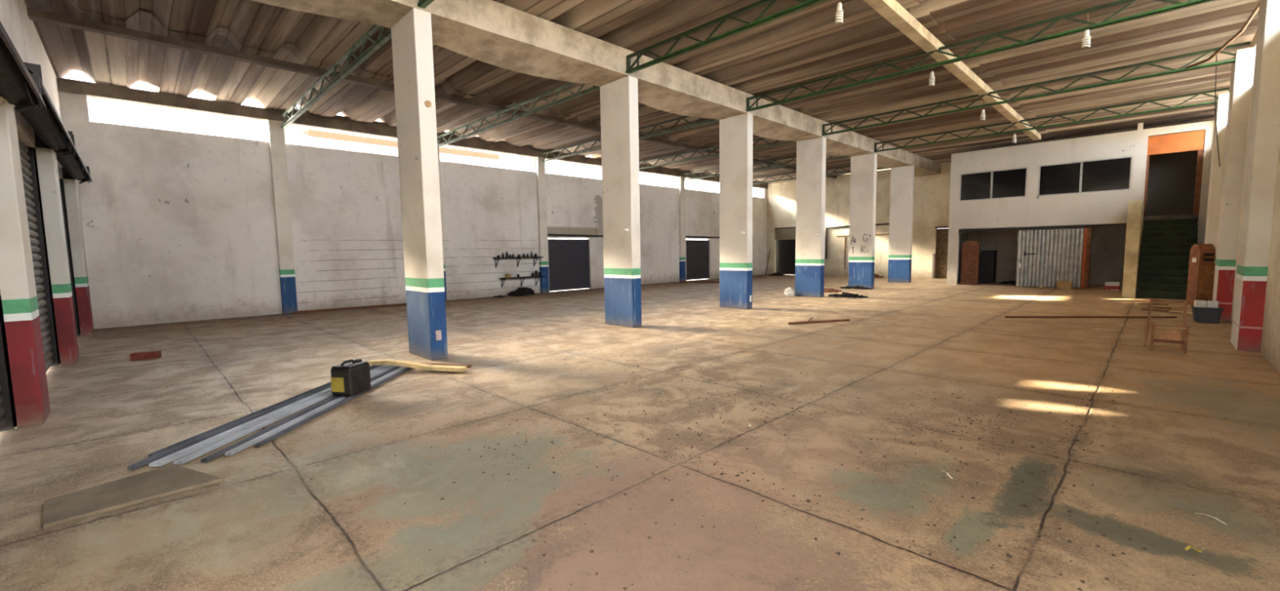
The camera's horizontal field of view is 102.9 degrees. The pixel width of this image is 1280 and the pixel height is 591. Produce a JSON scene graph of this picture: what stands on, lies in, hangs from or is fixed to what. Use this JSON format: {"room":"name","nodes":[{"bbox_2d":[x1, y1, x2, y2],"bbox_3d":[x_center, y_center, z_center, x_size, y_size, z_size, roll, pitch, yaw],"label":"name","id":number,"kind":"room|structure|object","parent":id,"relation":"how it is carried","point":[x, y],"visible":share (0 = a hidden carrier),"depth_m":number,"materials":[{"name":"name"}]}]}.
{"room":"empty warehouse","nodes":[
{"label":"empty warehouse","id":0,"kind":"room"},
{"bbox_2d":[0,0,80,428],"bbox_3d":[-5.981,-1.430,4.577,0.180,5.240,17.550,-6,7,-44],"label":"wall","id":1,"kind":"structure","parent":0,"point":[21,30],"depth_m":7.08,"materials":[{"name":"paint"}]},
{"bbox_2d":[0,21,46,431],"bbox_3d":[-4.282,-0.328,3.259,0.548,3.220,3.980,-6,7,-44],"label":"roller door","id":2,"kind":"structure","parent":1,"relation":"in","point":[20,87],"depth_m":4.33,"materials":[{"name":"metal"}]},
{"bbox_2d":[0,385,5,431],"bbox_3d":[-4.430,-0.248,3.119,0.070,3.038,3.640,-6,7,-44],"label":"curtain","id":3,"kind":"object","parent":2,"relation":"hanging from","point":[2,388],"depth_m":4.50,"materials":[{"name":"metal"}]},
{"bbox_2d":[0,97,50,427],"bbox_3d":[-5.773,-0.346,4.650,0.260,3.060,0.490,-6,7,-44],"label":"pilaster","id":4,"kind":"object","parent":1,"relation":"attached to","point":[18,292],"visible":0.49,"depth_m":4.57,"materials":[{"name":"paint"}]},
{"bbox_2d":[14,62,76,372],"bbox_3d":[-7.067,-0.609,6.055,0.548,3.380,3.750,-6,7,-44],"label":"roller door","id":5,"kind":"structure","parent":1,"relation":"in","point":[50,131],"depth_m":6.82,"materials":[{"name":"metal"}]},
{"bbox_2d":[17,138,53,372],"bbox_3d":[-7.213,-0.449,5.922,0.070,3.038,3.410,-6,7,-44],"label":"curtain","id":6,"kind":"object","parent":5,"relation":"hanging from","point":[26,154],"depth_m":6.96,"materials":[{"name":"metal"}]},
{"bbox_2d":[33,146,79,364],"bbox_3d":[-8.461,-0.540,7.357,0.260,3.060,0.450,-6,7,-44],"label":"pilaster","id":7,"kind":"object","parent":1,"relation":"attached to","point":[46,159],"visible":0.59,"depth_m":7.24,"materials":[{"name":"paint"}]},
{"bbox_2d":[53,133,92,336],"bbox_3d":[-9.787,-0.805,8.794,0.548,3.380,3.880,-6,7,-44],"label":"roller door","id":8,"kind":"structure","parent":1,"relation":"in","point":[73,167],"depth_m":9.56,"materials":[{"name":"metal"}]},
{"bbox_2d":[62,178,93,335],"bbox_3d":[-11.261,-0.743,10.178,0.260,3.060,0.550,-6,7,-44],"label":"pilaster","id":9,"kind":"object","parent":1,"relation":"attached to","point":[71,188],"visible":0.56,"depth_m":10.03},
{"bbox_2d":[57,91,767,328],"bbox_3d":[-2.334,-2.728,20.332,27.650,4.960,0.180,-6,7,-44],"label":"wall","id":10,"kind":"structure","parent":0,"point":[178,226],"depth_m":13.63,"materials":[{"name":"paint"}]},
{"bbox_2d":[267,119,297,314],"bbox_3d":[-9.282,-1.998,13.266,0.320,4.960,0.130,-6,7,-44],"label":"pilaster","id":11,"kind":"object","parent":10,"relation":"attached to","point":[276,133],"visible":0.89,"depth_m":13.21,"materials":[{"name":"paint"}]},
{"bbox_2d":[56,76,768,188],"bbox_3d":[-2.362,-5.402,20.083,27.650,0.410,0.260,-6,7,-44],"label":"trim","id":12,"kind":"structure","parent":10,"relation":"attached to","point":[91,90],"depth_m":13.49,"materials":[{"name":"concrete"}]},
{"bbox_2d":[437,142,446,301],"bbox_3d":[-6.398,-2.294,16.109,0.320,4.960,0.130,-6,7,-44],"label":"pilaster","id":13,"kind":"object","parent":10,"relation":"attached to","point":[438,153],"visible":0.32,"depth_m":16.15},
{"bbox_2d":[493,256,543,267],"bbox_3d":[-4.307,-1.190,18.173,1.900,0.355,0.260,-6,7,-44],"label":"wall shelf","id":14,"kind":"object","parent":10,"relation":"attached to","point":[534,257],"visible":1,"depth_m":18.13,"materials":[{"name":"metal"}]},
{"bbox_2d":[498,275,545,288],"bbox_3d":[-4.207,-0.492,18.322,1.750,0.355,0.260,-6,7,-44],"label":"wall shelf","id":15,"kind":"object","parent":10,"relation":"attached to","point":[535,277],"visible":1,"depth_m":18.19,"materials":[{"name":"metal"}]},
{"bbox_2d":[535,156,549,293],"bbox_3d":[-3.599,-2.580,18.867,0.320,4.960,0.130,-6,7,-44],"label":"pilaster","id":16,"kind":"object","parent":10,"relation":"attached to","point":[540,166],"visible":0.94,"depth_m":18.80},
{"bbox_2d":[547,233,603,291],"bbox_3d":[-2.329,-1.346,20.341,3.271,2.165,0.195,-6,7,-44],"label":"door","id":17,"kind":"structure","parent":10,"relation":"in","point":[568,259],"depth_m":19.96,"materials":[{"name":"metal"}]},
{"bbox_2d":[678,176,685,280],"bbox_3d":[2.019,-3.155,24.405,0.320,4.960,0.130,-6,7,-44],"label":"pilaster","id":18,"kind":"object","parent":10,"relation":"attached to","point":[681,182],"visible":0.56,"depth_m":24.34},
{"bbox_2d":[685,235,719,279],"bbox_3d":[3.312,-1.923,25.900,3.151,2.165,0.195,-6,7,-44],"label":"door","id":19,"kind":"structure","parent":10,"relation":"in","point":[697,254],"depth_m":25.55,"materials":[{"name":"metal"}]},
{"bbox_2d":[0,274,1279,590],"bbox_3d":[3.805,0.282,14.416,27.750,0.200,17.650,-6,7,-44],"label":"floor","id":20,"kind":"structure","parent":0,"point":[1197,431],"depth_m":3.79,"materials":[{"name":"concrete"}]},
{"bbox_2d":[42,464,222,528],"bbox_3d":[-3.281,1.253,3.329,0.818,0.025,0.589,-6,7,-44],"label":"loose slab","id":21,"kind":"object","parent":20,"relation":"on","point":[172,479],"visible":1,"depth_m":3.23,"materials":[{"name":"concrete"}]},
{"bbox_2d":[129,350,161,360],"bbox_3d":[-7.429,0.902,7.674,0.320,0.100,0.120,-3,6,-25],"label":"brick","id":22,"kind":"object","parent":20,"relation":"on","point":[151,354],"visible":1,"depth_m":7.63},
{"bbox_2d":[127,364,382,469],"bbox_3d":[-3.548,1.077,5.247,0.054,0.032,3.262,-1,5,2],"label":"metal strip","id":23,"kind":"object","parent":20,"relation":"on","point":[170,451],"visible":0.81,"depth_m":4.30,"materials":[{"name":"metal"}]},
{"bbox_2d":[148,364,377,457],"bbox_3d":[-3.621,1.068,5.356,0.024,0.032,3.057,-1,5,2],"label":"metal strip","id":24,"kind":"object","parent":20,"relation":"on","point":[175,445],"visible":0.55,"depth_m":4.55,"materials":[{"name":"metal"}]},
{"bbox_2d":[148,364,390,466],"bbox_3d":[-3.435,1.072,5.260,0.084,0.032,3.218,-1,5,2],"label":"metal strip","id":25,"kind":"object","parent":20,"relation":"on","point":[189,450],"visible":0.81,"depth_m":4.36,"materials":[{"name":"metal"}]},
{"bbox_2d":[173,364,396,464],"bbox_3d":[-3.311,1.067,5.270,0.064,0.032,3.182,-1,5,1],"label":"metal strip","id":26,"kind":"object","parent":20,"relation":"on","point":[195,455],"visible":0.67,"depth_m":4.39,"materials":[{"name":"metal"}]},
{"bbox_2d":[200,365,401,462],"bbox_3d":[-3.187,1.066,5.287,0.049,0.032,3.133,-1,5,0],"label":"metal strip","id":27,"kind":"object","parent":20,"relation":"on","point":[219,453],"visible":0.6,"depth_m":4.43,"materials":[{"name":"metal"}]},
{"bbox_2d":[330,359,370,396],"bbox_3d":[-3.066,0.856,5.412,0.250,0.360,0.303,0,5,11],"label":"toolbox","id":28,"kind":"object","parent":27,"relation":"on","point":[351,377],"visible":1,"depth_m":5.29,"materials":[{"name":"black plastic"}]},
{"bbox_2d":[224,366,406,455],"bbox_3d":[-3.102,1.061,5.343,0.049,0.032,3.005,-1,5,0],"label":"metal strip","id":29,"kind":"object","parent":20,"relation":"on","point":[241,447],"visible":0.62,"depth_m":4.54,"materials":[{"name":"metal"}]},
{"bbox_2d":[253,367,410,447],"bbox_3d":[-3.017,1.052,5.427,0.034,0.032,2.850,-1,5,0],"label":"metal strip","id":30,"kind":"object","parent":20,"relation":"on","point":[304,421],"visible":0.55,"depth_m":4.75,"materials":[{"name":"metal"}]},
{"bbox_2d":[293,302,406,313],"bbox_3d":[-7.757,0.325,14.546,3.513,0.050,0.100,-5,7,-40],"label":"batten","id":31,"kind":"object","parent":20,"relation":"on","point":[403,304],"visible":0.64,"depth_m":14.20,"materials":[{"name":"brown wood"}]},
{"bbox_2d":[367,359,466,372],"bbox_3d":[-2.882,0.898,6.574,1.338,0.124,0.137,0,5,9],"label":"plank","id":32,"kind":"object","parent":20,"relation":"on","point":[378,362],"visible":0.98,"depth_m":6.53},
{"bbox_2d":[391,7,448,360],"bbox_3d":[-3.184,-1.489,7.376,0.240,4.780,0.863,-6,7,-44],"label":"concrete column","id":33,"kind":"structure","parent":20,"relation":"on","point":[411,36],"depth_m":7.17,"materials":[{"name":"concrete"}]},
{"bbox_2d":[420,362,471,368],"bbox_3d":[-2.642,0.930,6.827,0.822,0.030,0.070,0,5,14],"label":"wood offcut","id":34,"kind":"object","parent":20,"relation":"on","point":[468,366],"visible":0.56,"depth_m":6.78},
{"bbox_2d":[507,287,534,296],"bbox_3d":[-4.189,-0.151,18.037,0.972,0.284,0.702,-6,7,-44],"label":"pile","id":35,"kind":"object","parent":20,"relation":"on","point":[520,291],"visible":1,"depth_m":17.89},
{"bbox_2d":[600,75,641,328],"bbox_3d":[-0.413,-1.774,10.119,0.327,4.780,0.845,-6,7,-44],"label":"concrete column","id":36,"kind":"structure","parent":20,"relation":"on","point":[619,99],"depth_m":9.99,"materials":[{"name":"white concrete"}]},
{"bbox_2d":[719,113,752,309],"bbox_3d":[2.401,-2.061,12.881,0.327,4.780,0.863,-6,7,-44],"label":"concrete column","id":37,"kind":"structure","parent":20,"relation":"on","point":[735,132],"depth_m":12.78,"materials":[{"name":"white concrete"}]},
{"bbox_2d":[251,0,940,176],"bbox_3d":[3.707,-4.732,13.995,27.250,0.615,0.840,-6,7,-44],"label":"concrete beam","id":38,"kind":"structure","parent":37,"relation":"on","point":[491,32],"depth_m":8.93,"materials":[{"name":"concrete"}]},
{"bbox_2d":[281,24,391,128],"bbox_3d":[-6.358,-4.264,10.278,0.090,0.322,8.006,-6,7,-44],"label":"roof truss","id":39,"kind":"object","parent":38,"relation":"attached to","point":[381,40],"visible":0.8,"depth_m":9.49,"materials":[{"name":"metal"}]},
{"bbox_2d":[417,0,434,8],"bbox_3d":[-0.084,-3.815,3.960,0.090,0.312,8.135,-6,7,-44],"label":"roof truss","id":40,"kind":"object","parent":38,"relation":"attached to","point":[422,3],"visible":1,"depth_m":6.75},
{"bbox_2d":[436,82,599,147],"bbox_3d":[-3.549,-4.551,13.046,0.090,0.322,8.006,-6,7,-44],"label":"roof truss","id":41,"kind":"object","parent":38,"relation":"attached to","point":[561,88],"visible":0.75,"depth_m":12.43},
{"bbox_2d":[542,115,719,162],"bbox_3d":[-0.741,-4.839,15.814,0.090,0.322,8.006,-6,7,-44],"label":"roof truss","id":42,"kind":"object","parent":38,"relation":"attached to","point":[695,124],"visible":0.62,"depth_m":14.84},
{"bbox_2d":[26,7,836,178],"bbox_3d":[0.536,-5.205,17.163,27.250,0.115,0.200,-6,7,-44],"label":"concrete purlin","id":43,"kind":"object","parent":42,"relation":"on","point":[36,15],"visible":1,"depth_m":9.59,"materials":[{"name":"concrete"}]},
{"bbox_2d":[639,137,796,169],"bbox_3d":[2.067,-5.126,18.582,0.090,0.322,8.006,-6,7,-44],"label":"roof truss","id":44,"kind":"object","parent":38,"relation":"attached to","point":[762,138],"visible":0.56,"depth_m":18.59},
{"bbox_2d":[626,0,826,74],"bbox_3d":[2.624,-4.093,6.630,0.090,0.312,8.135,-6,7,-44],"label":"roof truss","id":45,"kind":"object","parent":38,"relation":"attached to","point":[805,4],"visible":1,"depth_m":8.06,"materials":[{"name":"metal"}]},
{"bbox_2d":[683,155,848,180],"bbox_3d":[4.875,-5.413,21.350,0.090,0.322,8.006,-6,7,-44],"label":"roof truss","id":46,"kind":"object","parent":38,"relation":"attached to","point":[793,157],"visible":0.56,"depth_m":21.06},
{"bbox_2d":[752,164,889,184],"bbox_3d":[7.684,-5.701,24.118,0.090,0.322,8.006,-6,7,-44],"label":"roof truss","id":47,"kind":"object","parent":38,"relation":"attached to","point":[837,167],"visible":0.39,"depth_m":24.53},
{"bbox_2d":[746,0,1213,111],"bbox_3d":[5.433,-4.380,9.398,0.090,0.312,8.135,-6,7,-44],"label":"roof truss","id":48,"kind":"object","parent":38,"relation":"attached to","point":[1179,5],"visible":0.99,"depth_m":8.83,"materials":[{"name":"metal"}]},
{"bbox_2d":[863,0,1040,140],"bbox_3d":[5.414,-4.591,9.421,23.250,0.170,0.200,-6,7,-44],"label":"concrete purlin","id":49,"kind":"object","parent":48,"relation":"on","point":[891,11],"visible":1,"depth_m":9.45,"materials":[{"name":"concrete"}]},
{"bbox_2d":[835,0,843,23],"bbox_3d":[2.704,-3.950,6.916,0.108,0.506,0.108,-6,7,-44],"label":"hanging bulb","id":50,"kind":"object","parent":49,"relation":"hanging from","point":[839,14],"visible":1,"depth_m":6.90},
{"bbox_2d":[836,2,842,12],"bbox_3d":[2.704,-3.907,6.920,0.070,0.110,0.070,-6,7,-44],"label":"socket","id":51,"kind":"object","parent":50,"relation":"attached to","point":[839,9],"depth_m":6.89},
{"bbox_2d":[928,58,934,85],"bbox_3d":[5.580,-4.264,9.750,0.108,0.506,0.108,-6,7,-44],"label":"bulb","id":52,"kind":"object","parent":49,"relation":"hanging from","point":[931,73],"visible":1,"depth_m":9.73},
{"bbox_2d":[980,107,985,119],"bbox_3d":[8.421,-4.552,12.522,0.108,0.506,0.108,-6,7,-44],"label":"bulb","id":53,"kind":"object","parent":49,"relation":"hanging from","point":[983,114],"visible":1,"depth_m":12.51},
{"bbox_2d":[1081,13,1090,47],"bbox_3d":[6.929,-4.104,7.912,0.108,0.506,0.108,-6,7,-44],"label":"hanging bulb","id":54,"kind":"object","parent":48,"relation":"hanging from","point":[1086,33],"visible":1,"depth_m":7.89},
{"bbox_2d":[1083,29,1089,37],"bbox_3d":[6.930,-4.062,7.916,0.070,0.110,0.070,-6,7,-44],"label":"socket","id":55,"kind":"object","parent":54,"relation":"attached to","point":[1086,33],"depth_m":7.89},
{"bbox_2d":[822,40,1250,135],"bbox_3d":[8.241,-4.667,12.166,0.090,0.312,8.135,-6,7,-44],"label":"roof truss","id":56,"kind":"object","parent":38,"relation":"attached to","point":[1183,68],"visible":1,"depth_m":11.27,"materials":[{"name":"metal"}]},
{"bbox_2d":[1214,54,1220,166],"bbox_3d":[11.250,-3.558,9.928,0.935,2.004,0.035,-4,6,-33],"label":"wire","id":57,"kind":"object","parent":56,"relation":"hanging from","point":[1216,55],"visible":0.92,"depth_m":9.79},
{"bbox_2d":[1184,2,1259,68],"bbox_3d":[9.005,-4.298,7.533,0.430,0.330,5.573,3,6,37],"label":"conduit","id":58,"kind":"object","parent":56,"relation":"hanging from","point":[1257,7],"visible":0.98,"depth_m":8.65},
{"bbox_2d":[874,87,1229,152],"bbox_3d":[11.049,-4.955,14.934,0.090,0.312,8.135,-6,7,-44],"label":"roof truss","id":59,"kind":"object","parent":38,"relation":"attached to","point":[1169,108],"visible":1,"depth_m":14.18,"materials":[{"name":"metal"}]},
{"bbox_2d":[768,271,785,275],"bbox_3d":[7.613,-1.215,28.447,1.002,0.209,0.625,3,6,36],"label":"heap","id":60,"kind":"object","parent":20,"relation":"on","point":[777,273],"visible":1,"depth_m":28.25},
{"bbox_2d":[311,339,1252,590],"bbox_3d":[0.922,1.069,4.738,7.904,0.014,6.503,1,5,22],"label":"debris","id":61,"kind":"object","parent":20,"relation":"on","point":[1012,442],"depth_m":3.60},
{"bbox_2d":[783,287,794,296],"bbox_3d":[4.693,-0.128,16.064,0.326,0.299,0.337,-6,7,-44],"label":"plastic bag","id":62,"kind":"object","parent":20,"relation":"on","point":[788,291],"visible":1,"depth_m":15.98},
{"bbox_2d":[795,137,826,297],"bbox_3d":[5.203,-2.349,15.655,0.327,4.780,0.845,-6,7,-44],"label":"concrete column","id":63,"kind":"structure","parent":20,"relation":"on","point":[811,175],"depth_m":15.56,"materials":[{"name":"white concrete"}]},
{"bbox_2d":[787,316,849,324],"bbox_3d":[3.591,0.524,10.266,1.223,0.060,0.781,-6,7,-44],"label":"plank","id":64,"kind":"object","parent":20,"relation":"on","point":[809,321],"visible":1,"depth_m":10.23,"materials":[{"name":"brown wood"}]},
{"bbox_2d":[823,288,841,292],"bbox_3d":[6.462,-0.194,17.569,0.835,0.111,0.920,-6,7,-44],"label":"heap","id":65,"kind":"object","parent":20,"relation":"on","point":[825,290],"visible":0.78,"depth_m":17.31,"materials":[{"name":"brown wood"}]},
{"bbox_2d":[827,292,868,297],"bbox_3d":[6.355,-0.029,15.589,0.568,0.132,1.188,-6,7,-44],"label":"heap","id":66,"kind":"object","parent":20,"relation":"on","point":[843,294],"visible":1,"depth_m":15.45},
{"bbox_2d":[840,285,871,289],"bbox_3d":[7.853,-0.303,18.508,0.412,0.121,1.147,-6,7,-44],"label":"rubble","id":67,"kind":"object","parent":20,"relation":"on","point":[861,287],"visible":1,"depth_m":18.44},
{"bbox_2d":[848,153,877,288],"bbox_3d":[8.037,-2.639,18.448,0.254,4.780,0.845,-6,7,-44],"label":"concrete column","id":68,"kind":"structure","parent":20,"relation":"on","point":[863,188],"depth_m":18.33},
{"bbox_2d":[887,164,914,283],"bbox_3d":[10.851,-2.926,21.221,0.240,4.780,0.845,-6,7,-44],"label":"concrete column","id":69,"kind":"structure","parent":20,"relation":"on","point":[902,178],"depth_m":21.11,"materials":[{"name":"paint"}]},
{"bbox_2d":[960,240,979,284],"bbox_3d":[12.918,-1.297,19.957,0.560,1.690,0.415,3,6,37],"label":"tall cabinet","id":70,"kind":"object","parent":20,"relation":"on","point":[970,249],"visible":1,"depth_m":19.79,"materials":[{"name":"red wood"}]},
{"bbox_2d":[979,249,996,283],"bbox_3d":[13.962,-1.161,20.448,0.465,1.300,0.450,-6,7,-44],"label":"cabinet","id":71,"kind":"object","parent":20,"relation":"on","point":[988,258],"visible":1,"depth_m":20.28,"materials":[{"name":"metal"}]},
{"bbox_2d":[999,280,1016,284],"bbox_3d":[14.616,-0.519,19.692,0.760,0.130,1.242,-6,7,-44],"label":"rubble","id":72,"kind":"object","parent":20,"relation":"on","point":[1008,282],"visible":0.36,"depth_m":19.77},
{"bbox_2d":[1055,280,1072,288],"bbox_3d":[14.306,-0.361,17.214,0.240,0.260,0.400,-6,7,-44],"label":"cardboard box","id":73,"kind":"object","parent":20,"relation":"on","point":[1061,284],"visible":0.99,"depth_m":17.12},
{"bbox_2d":[1004,315,1177,318],"bbox_3d":[9.093,0.435,10.331,3.121,0.030,0.050,0,5,7],"label":"pole","id":74,"kind":"object","parent":20,"relation":"on","point":[1135,317],"visible":1,"depth_m":10.29,"materials":[{"name":"brown wood"}]},
{"bbox_2d":[1104,281,1119,290],"bbox_3d":[15.122,-0.302,16.335,0.270,0.270,0.350,-6,7,-44],"label":"cardboard box","id":75,"kind":"object","parent":20,"relation":"on","point":[1112,286],"visible":1,"depth_m":16.24,"materials":[{"name":"white cardboard"}]},
{"bbox_2d":[1140,308,1182,313],"bbox_3d":[11.342,0.336,11.111,0.096,0.026,0.663,-2,5,-16],"label":"board","id":76,"kind":"object","parent":20,"relation":"on","point":[1166,311],"visible":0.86,"depth_m":11.10,"materials":[{"name":"brown wood"}]},
{"bbox_2d":[1136,217,1197,299],"bbox_3d":[15.220,-1.130,14.707,3.520,2.200,1.140,-6,7,-44],"label":"staircase","id":77,"kind":"structure","parent":20,"relation":"on","point":[1166,245],"depth_m":14.55,"materials":[{"name":"green paint"}]},
{"bbox_2d":[1144,297,1191,354],"bbox_3d":[7.356,0.413,7.120,0.415,0.703,0.470,4,7,43],"label":"wooden chair","id":78,"kind":"object","parent":20,"relation":"on","point":[1172,336],"visible":1,"depth_m":7.02,"materials":[{"name":"brown wood"}]},
{"bbox_2d":[1167,306,1191,309],"bbox_3d":[11.820,0.271,11.123,0.822,0.026,0.117,2,6,32],"label":"board","id":79,"kind":"object","parent":20,"relation":"on","point":[1188,308],"visible":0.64,"depth_m":11.13,"materials":[{"name":"wood"}]},
{"bbox_2d":[1134,304,1168,306],"bbox_3d":[11.389,0.228,11.371,0.521,0.026,0.097,1,6,25],"label":"board","id":80,"kind":"object","parent":79,"relation":"on","point":[1135,304],"visible":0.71,"depth_m":11.32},
{"bbox_2d":[1185,545,1202,552],"bbox_3d":[2.686,1.231,2.473,0.061,0.021,0.035,1,5,22],"label":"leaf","id":81,"kind":"object","parent":20,"relation":"on","point":[1188,547],"visible":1,"depth_m":2.48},
{"bbox_2d":[1186,244,1215,305],"bbox_3d":[13.329,-0.497,12.128,0.307,1.450,0.307,0,5,13],"label":"cabinet","id":82,"kind":"object","parent":20,"relation":"on","point":[1202,256],"visible":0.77,"depth_m":12.01,"materials":[{"name":"red wood"}]},
{"bbox_2d":[1191,306,1223,323],"bbox_3d":[10.608,0.359,9.557,0.370,0.280,0.380,3,7,40],"label":"plastic tub","id":83,"kind":"object","parent":20,"relation":"on","point":[1200,314],"visible":0.94,"depth_m":9.44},
{"bbox_2d":[1193,300,1206,307],"bbox_3d":[10.527,0.155,9.589,0.140,0.120,0.140,3,6,39],"label":"carton","id":84,"kind":"object","parent":83,"relation":"on","point":[1202,304],"visible":1,"depth_m":9.54,"materials":[{"name":"white cardboard"}]},
{"bbox_2d":[1206,300,1218,307],"bbox_3d":[10.668,0.161,9.504,0.140,0.120,0.140,-5,6,-39],"label":"carton","id":85,"kind":"object","parent":83,"relation":"on","point":[1210,304],"visible":1,"depth_m":9.46,"materials":[{"name":"white cardboard"}]},
{"bbox_3d":[11.832,0.272,11.437,0.274,0.026,0.558,-6,7,-44],"label":"board","id":86,"kind":"object","parent":20,"relation":"on","visible":0},
{"bbox_2d":[1137,302,1168,305],"bbox_3d":[11.702,0.200,11.637,0.473,0.026,0.109,3,6,38],"label":"board","id":87,"kind":"object","parent":86,"relation":"on","point":[1138,303],"visible":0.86,"depth_m":11.58,"materials":[{"name":"brown wood"}]},
{"bbox_2d":[23,0,1259,183],"bbox_3d":[3.909,-5.189,13.754,29.767,0.313,18.119,-6,7,-44],"label":"ceiling","id":88,"kind":"structure","parent":0,"point":[806,45],"depth_m":10.43,"materials":[{"name":"metal"}]},
{"bbox_2d":[957,228,968,283],"bbox_3d":[13.424,-3.067,21.092,3.750,5.000,0.115,-6,7,-44],"label":"wall","id":89,"kind":"structure","parent":0,"point":[963,236],"depth_m":20.72,"materials":[{"name":"paint"}]},
{"bbox_2d":[766,162,1198,278],"bbox_3d":[13.504,-3.424,23.781,0.180,5.240,17.150,-6,7,-44],"label":"wall","id":90,"kind":"structure","parent":0,"point":[931,193],"depth_m":25.37,"materials":[{"name":"paint"}]},
{"bbox_2d":[774,226,795,275],"bbox_3d":[8.980,-2.599,28.591,0.330,2.900,3.350,-6,7,-44],"label":"door","id":91,"kind":"structure","parent":90,"relation":"in","point":[785,237],"depth_m":29.29,"materials":[{"name":"metal"}]},
{"bbox_2d":[825,222,888,258],"bbox_3d":[11.398,-2.723,25.790,0.080,1.760,4.190,-6,7,-44],"label":"pipe","id":92,"kind":"object","parent":90,"relation":"attached to","point":[886,223],"visible":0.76,"depth_m":26.97,"materials":[{"name":"metal"}]},
{"bbox_2d":[836,233,888,269],"bbox_3d":[11.663,-2.194,25.605,0.060,1.830,3.701,-6,7,-44],"label":"pipe","id":93,"kind":"object","parent":90,"relation":"attached to","point":[845,236],"visible":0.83,"depth_m":26.56,"materials":[{"name":"metal"}]},
{"bbox_2d":[931,226,948,278],"bbox_3d":[13.923,-1.971,23.392,0.260,2.400,0.840,-6,7,-44],"label":"door","id":94,"kind":"structure","parent":90,"relation":"in","point":[940,256],"depth_m":23.50,"materials":[{"name":"brown wood"}]},
{"bbox_2d":[968,223,1126,285],"bbox_3d":[15.527,-1.574,19.721,0.100,2.200,4.940,-6,7,-44],"label":"wall","id":95,"kind":"structure","parent":0,"point":[1108,242],"depth_m":18.63,"materials":[{"name":"paint"}]},
{"bbox_2d":[946,120,1213,284],"bbox_3d":[14.377,-2.756,17.372,0.150,5.000,6.770,-6,7,-44],"label":"wall","id":96,"kind":"structure","parent":0,"point":[1033,210],"depth_m":17.39,"materials":[{"name":"paint"}]},
{"bbox_2d":[959,167,1026,201],"bbox_3d":[12.908,-4.048,18.700,0.070,1.030,2.050,-6,7,-44],"label":"window","id":97,"kind":"structure","parent":96,"relation":"in","point":[1006,183],"depth_m":18.65,"materials":[{"name":"glass"}]},
{"bbox_2d":[958,225,1092,288],"bbox_3d":[13.524,-1.359,18.200,0.154,2.100,3.800,-6,7,-44],"label":"metal gate","id":98,"kind":"object","parent":96,"relation":"attached to","point":[1045,257],"visible":0.89,"depth_m":17.55,"materials":[{"name":"metal"}]},
{"bbox_2d":[1037,155,1132,195],"bbox_3d":[14.681,-3.920,16.914,0.070,1.050,2.330,-6,7,-44],"label":"window","id":99,"kind":"structure","parent":96,"relation":"in","point":[1114,174],"depth_m":16.85,"materials":[{"name":"glass"}]},
{"bbox_2d":[1143,149,1204,217],"bbox_3d":[16.163,-3.372,15.489,0.100,1.900,1.190,-6,7,-44],"label":"trim","id":100,"kind":"structure","parent":96,"relation":"attached to","point":[1201,152],"depth_m":15.11,"materials":[{"name":"paint"}]},
{"bbox_2d":[1146,129,1205,155],"bbox_3d":[16.136,-4.596,15.375,0.060,0.560,1.190,-6,7,-44],"label":"trim","id":101,"kind":"structure","parent":96,"relation":"attached to","point":[1190,140],"depth_m":15.34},
{"bbox_2d":[1121,200,1144,297],"bbox_3d":[14.500,-1.369,14.984,3.180,2.650,0.270,-6,7,-44],"label":"wall","id":102,"kind":"structure","parent":0,"point":[1135,208],"depth_m":13.88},
{"bbox_2d":[1142,213,1198,223],"bbox_3d":[15.808,-2.670,18.715,3.750,0.150,6.650,-6,7,-44],"label":"floor","id":103,"kind":"structure","parent":0,"point":[1188,215],"depth_m":15.94,"materials":[{"name":"concrete"}]},
{"bbox_2d":[1145,150,1197,216],"bbox_3d":[17.325,-3.857,16.517,0.100,2.550,1.320,-6,7,-44],"label":"wall","id":104,"kind":"structure","parent":0,"point":[1171,179],"depth_m":16.55,"materials":[{"name":"paint"}]},
{"bbox_2d":[1227,30,1279,373],"bbox_3d":[9.859,-1.986,8.038,27.650,5.240,0.180,-6,7,-44],"label":"wall","id":105,"kind":"structure","parent":0,"point":[1270,340],"depth_m":6.50,"materials":[{"name":"paint"}]},
{"bbox_2d":[1204,92,1229,300],"bbox_3d":[14.173,-2.330,12.558,0.850,5.000,0.230,-6,7,-44],"label":"pilaster","id":106,"kind":"object","parent":105,"relation":"attached to","point":[1221,114],"visible":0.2,"depth_m":12.25,"materials":[{"name":"paint"}]},
{"bbox_2d":[1212,46,1255,320],"bbox_3d":[11.365,-2.043,9.790,0.850,5.000,0.230,-6,7,-44],"label":"pilaster","id":107,"kind":"object","parent":105,"relation":"attached to","point":[1242,70],"visible":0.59,"depth_m":9.52,"materials":[{"name":"paint"}]},
{"bbox_2d":[1230,0,1279,352],"bbox_3d":[8.556,-1.756,7.022,0.850,5.000,0.230,-6,7,-44],"label":"pilaster","id":108,"kind":"object","parent":105,"relation":"attached to","point":[1264,134],"visible":0.87,"depth_m":6.81,"materials":[{"name":"paint"}]},
{"label":"outside","id":109,"kind":"structure","parent":0,"visible":0},
{"label":"ground","id":110,"kind":"structure","parent":109,"visible":0},
{"bbox_2d":[62,70,338,143],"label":"clerestory window","id":111,"kind":"structure","parent":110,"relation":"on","point":[104,111],"depth_m":20.61,"materials":[{"name":"glass"}]},
{"bbox_2d":[290,128,499,165],"bbox_3d":[-9.095,-2.892,19.712,6.700,6.008,2.967,-6,7,-44],"label":"tiled lean to","id":112,"kind":"object","parent":110,"relation":"on","point":[308,137],"visible":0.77,"depth_m":17.97,"materials":[{"name":"orange tile"}]},
{"bbox_2d":[351,118,705,239],"bbox_3d":[-5.687,-6.442,37.775,26.250,9.820,6.000,-6,7,-44],"label":"neighbouring house","id":113,"kind":"structure","parent":110,"relation":"on","point":[506,161],"depth_m":34.33,"materials":[{"name":"white"}]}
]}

